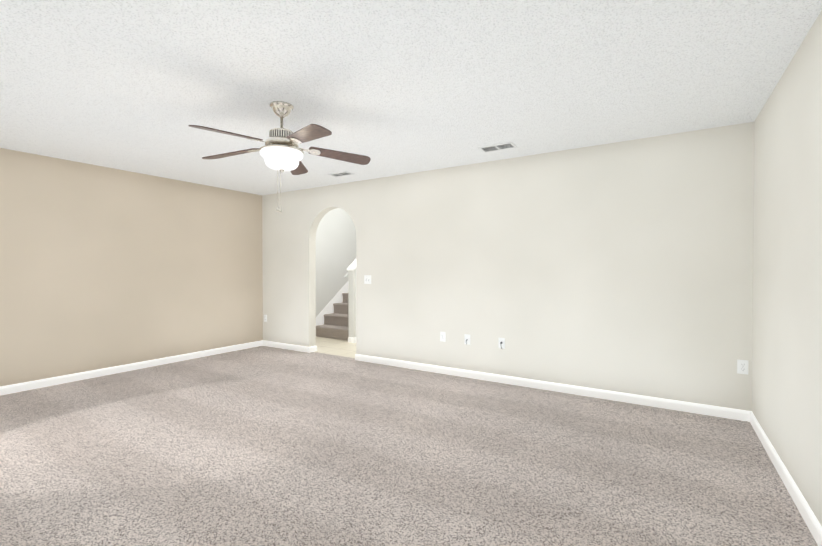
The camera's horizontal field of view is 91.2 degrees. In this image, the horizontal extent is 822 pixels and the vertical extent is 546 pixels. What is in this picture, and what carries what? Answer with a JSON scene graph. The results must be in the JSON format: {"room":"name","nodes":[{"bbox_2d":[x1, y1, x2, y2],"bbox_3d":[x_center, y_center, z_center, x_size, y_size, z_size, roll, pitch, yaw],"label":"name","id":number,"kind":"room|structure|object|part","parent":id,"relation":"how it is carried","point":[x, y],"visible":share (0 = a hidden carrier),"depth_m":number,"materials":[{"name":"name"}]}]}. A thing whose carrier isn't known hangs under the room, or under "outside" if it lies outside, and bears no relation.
{"room":"empty living room","nodes":[
{"label":"empty living room","id":0,"kind":"room"},
{"bbox_2d":[0,148,262,386],"bbox_3d":[-3.891,-0.017,4.369,0.150,2.440,5.543,0,1,32],"label":"wall","id":1,"kind":"structure","parent":0,"point":[101,267],"depth_m":4.80,"materials":[{"name":"beige paint"}]},
{"bbox_2d":[0,340,263,394],"bbox_3d":[-3.809,1.160,4.356,0.014,0.085,5.230,0,1,32],"label":"baseboard","id":2,"kind":"structure","parent":1,"relation":"attached to","point":[8,389],"depth_m":4.81,"materials":[{"name":"white wood"}]},
{"bbox_2d":[315,336,355,357],"bbox_3d":[0.559,1.203,8.305,3.400,0.080,5.970,0,1,32],"label":"floor","id":3,"kind":"structure","parent":0,"point":[338,347],"depth_m":6.39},
{"bbox_2d":[316,293,348,339],"bbox_3d":[-0.364,-0.268,8.844,0.934,2.850,3.938,0,1,32],"label":"carpeted stairs","id":4,"kind":"structure","parent":3,"relation":"on","point":[335,325],"depth_m":7.43,"materials":[{"name":"carpet"}]},
{"bbox_2d":[316,208,355,316],"bbox_3d":[-0.838,-1.546,9.108,0.150,5.400,5.757,0,1,32],"label":"wall","id":5,"kind":"structure","parent":0,"point":[336,245],"depth_m":7.88,"materials":[{"name":"paint"}]},
{"bbox_2d":[316,282,347,325],"bbox_3d":[-0.783,-0.420,9.059,0.006,3.150,4.000,0,1,32],"label":"skirt","id":6,"kind":"object","parent":5,"relation":"attached to","point":[329,307],"depth_m":7.85,"materials":[{"name":"white wood"}]},
{"bbox_2d":[348,268,355,337],"bbox_3d":[0.057,-0.926,8.512,0.113,4.173,4.020,0,1,32],"label":"wall","id":7,"kind":"structure","parent":0,"point":[352,299],"depth_m":6.83,"materials":[{"name":"paint"}]},
{"bbox_2d":[347,259,355,269],"bbox_3d":[0.051,-1.550,8.496,0.157,2.979,4.042,0,1,32],"label":"trim","id":8,"kind":"structure","parent":7,"relation":"on","point":[352,266],"depth_m":6.85,"materials":[{"name":"white wood"}]},
{"bbox_2d":[348,337,355,342],"bbox_3d":[-0.427,1.126,7.754,0.127,0.085,2.214,0,1,32],"label":"baseboard","id":9,"kind":"structure","parent":7,"relation":"attached to","point":[351,340],"depth_m":6.82,"materials":[{"name":"white wood"}]},
{"bbox_2d":[0,346,817,545],"bbox_3d":[-1.244,1.260,2.673,6.450,0.080,5.480,0,1,32],"label":"floor carpet","id":10,"kind":"object","parent":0,"point":[263,446],"visible":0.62,"depth_m":2.57,"materials":[{"name":"grey carpet"}]},
{"bbox_2d":[0,0,821,194],"bbox_3d":[-1.227,-1.270,2.674,6.450,0.100,5.543,0,1,32],"label":"ceiling","id":11,"kind":"structure","parent":0,"point":[393,87],"depth_m":2.51,"materials":[{"name":"white paint"}]},
{"bbox_2d":[188,101,370,212],"bbox_3d":[-0.974,-0.832,2.906,1.279,0.781,1.224,0,1,32],"label":"fan","id":12,"kind":"object","parent":11,"relation":"hanging from","point":[280,150],"visible":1,"depth_m":2.88,"materials":[{"name":"brown wood"}]},
{"bbox_3d":[-1.175,-0.897,2.589,0.140,0.069,0.474,0,1,32],"label":"blade","id":13,"kind":"part","parent":12,"relation":"part of","materials":[{"name":"brown wood"}]},
{"bbox_3d":[-1.362,-0.902,3.052,0.467,0.069,0.242,0,1,32],"label":"blade","id":14,"kind":"part","parent":12,"relation":"part of","materials":[{"name":"brown wood"}]},
{"bbox_3d":[-0.946,-1.034,2.947,0.176,0.027,0.176,0,1,32],"label":"motor","id":15,"kind":"part","parent":12,"relation":"part of","materials":[{"name":"silver metal"}]},
{"bbox_3d":[-0.946,-0.821,2.949,0.302,0.128,0.302,0,1,32],"label":"lamp shade","id":16,"kind":"part","parent":12,"relation":"part of","materials":[{"name":"white glass"}]},
{"bbox_3d":[-0.946,-1.097,2.946,0.048,0.112,0.048,0,1,32],"label":"rod","id":17,"kind":"part","parent":12,"relation":"part of","materials":[{"name":"silver metal"}]},
{"bbox_3d":[-0.973,-0.905,3.377,0.346,0.069,0.425,0,1,32],"label":"blade","id":18,"kind":"part","parent":12,"relation":"part of","materials":[{"name":"brown wood"}]},
{"bbox_3d":[-0.676,-0.898,2.615,0.464,0.069,0.247,0,1,32],"label":"blade","id":19,"kind":"part","parent":12,"relation":"part of","materials":[{"name":"brown wood"}]},
{"bbox_3d":[-0.546,-0.903,3.105,0.351,0.069,0.421,0,1,32],"label":"blade","id":20,"kind":"part","parent":12,"relation":"part of","materials":[{"name":"brown wood"}]},
{"bbox_2d":[327,171,353,176],"bbox_3d":[-0.883,-1.240,5.063,0.310,0.009,0.170,0,1,32],"label":"ceiling vent","id":21,"kind":"object","parent":11,"relation":"in","point":[341,174],"visible":1,"depth_m":5.05,"materials":[{"name":"white metal"}]},
{"bbox_2d":[478,142,516,152],"bbox_3d":[0.847,-1.228,3.949,0.340,0.009,0.190,0,1,32],"label":"ceiling vent","id":22,"kind":"object","parent":11,"relation":"in","point":[498,147],"visible":0.98,"depth_m":3.94,"materials":[{"name":"white metal"}]},
{"bbox_2d":[262,122,753,410],"bbox_3d":[0.217,-0.024,4.974,6.450,2.440,0.133,0,1,32],"label":"wall","id":23,"kind":"structure","parent":0,"point":[625,266],"depth_m":4.08,"materials":[{"name":"beige paint"}]},
{"bbox_2d":[264,340,311,352],"bbox_3d":[-1.947,1.141,6.278,1.051,0.085,0.034,0,1,32],"label":"baseboard","id":24,"kind":"structure","parent":23,"relation":"attached to","point":[266,343],"depth_m":6.22,"materials":[{"name":"white wood"}]},
{"bbox_2d":[364,275,370,283],"bbox_3d":[-0.585,0.088,5.391,0.118,0.116,0.019,0,1,32],"label":"double light switch","id":25,"kind":"object","parent":23,"relation":"attached to","point":[367,279],"visible":1,"depth_m":5.39,"materials":[{"name":"white plastic"}]},
{"bbox_2d":[440,332,445,341],"bbox_3d":[0.378,0.758,4.795,0.072,0.116,0.009,0,1,32],"label":"electrical outlet","id":26,"kind":"object","parent":23,"relation":"attached to","point":[443,336],"visible":1,"depth_m":4.79,"materials":[{"name":"white plastic"}]},
{"bbox_2d":[464,334,469,344],"bbox_3d":[0.638,0.763,4.614,0.072,0.116,0.039,0,1,32],"label":"outlet","id":27,"kind":"object","parent":23,"relation":"attached to","point":[466,338],"visible":0.96,"depth_m":4.62,"materials":[{"name":"white plastic"}]},
{"bbox_2d":[498,338,504,348],"bbox_3d":[0.983,0.771,4.396,0.072,0.122,0.039,0,1,32],"label":"outlet","id":28,"kind":"object","parent":23,"relation":"attached to","point":[501,343],"visible":1,"depth_m":4.40,"materials":[{"name":"white plastic"}]},
{"bbox_2d":[355,354,747,420],"bbox_3d":[1.000,1.160,4.417,4.158,0.085,0.034,0,1,32],"label":"baseboard","id":29,"kind":"structure","parent":23,"relation":"attached to","point":[730,413],"depth_m":4.00,"materials":[{"name":"white wood"}]},
{"bbox_2d":[737,359,748,374],"bbox_3d":[2.729,0.773,3.311,0.072,0.116,0.009,0,1,32],"label":"outlet","id":30,"kind":"object","parent":23,"relation":"attached to","point":[742,366],"visible":1,"depth_m":3.31,"materials":[{"name":"white plastic"}]},
{"bbox_2d":[752,10,821,525],"bbox_3d":[1.436,0.017,1.005,0.150,2.440,5.543,0,1,32],"label":"wall","id":31,"kind":"structure","parent":0,"point":[787,329],"depth_m":2.26,"materials":[{"name":"beige paint"}]},
{"bbox_2d":[748,411,821,545],"bbox_3d":[1.379,1.194,1.080,0.014,0.085,5.230,0,1,32],"label":"baseboard","id":32,"kind":"structure","parent":31,"relation":"attached to","point":[813,524],"depth_m":2.23,"materials":[{"name":"white wood"}]}
]}

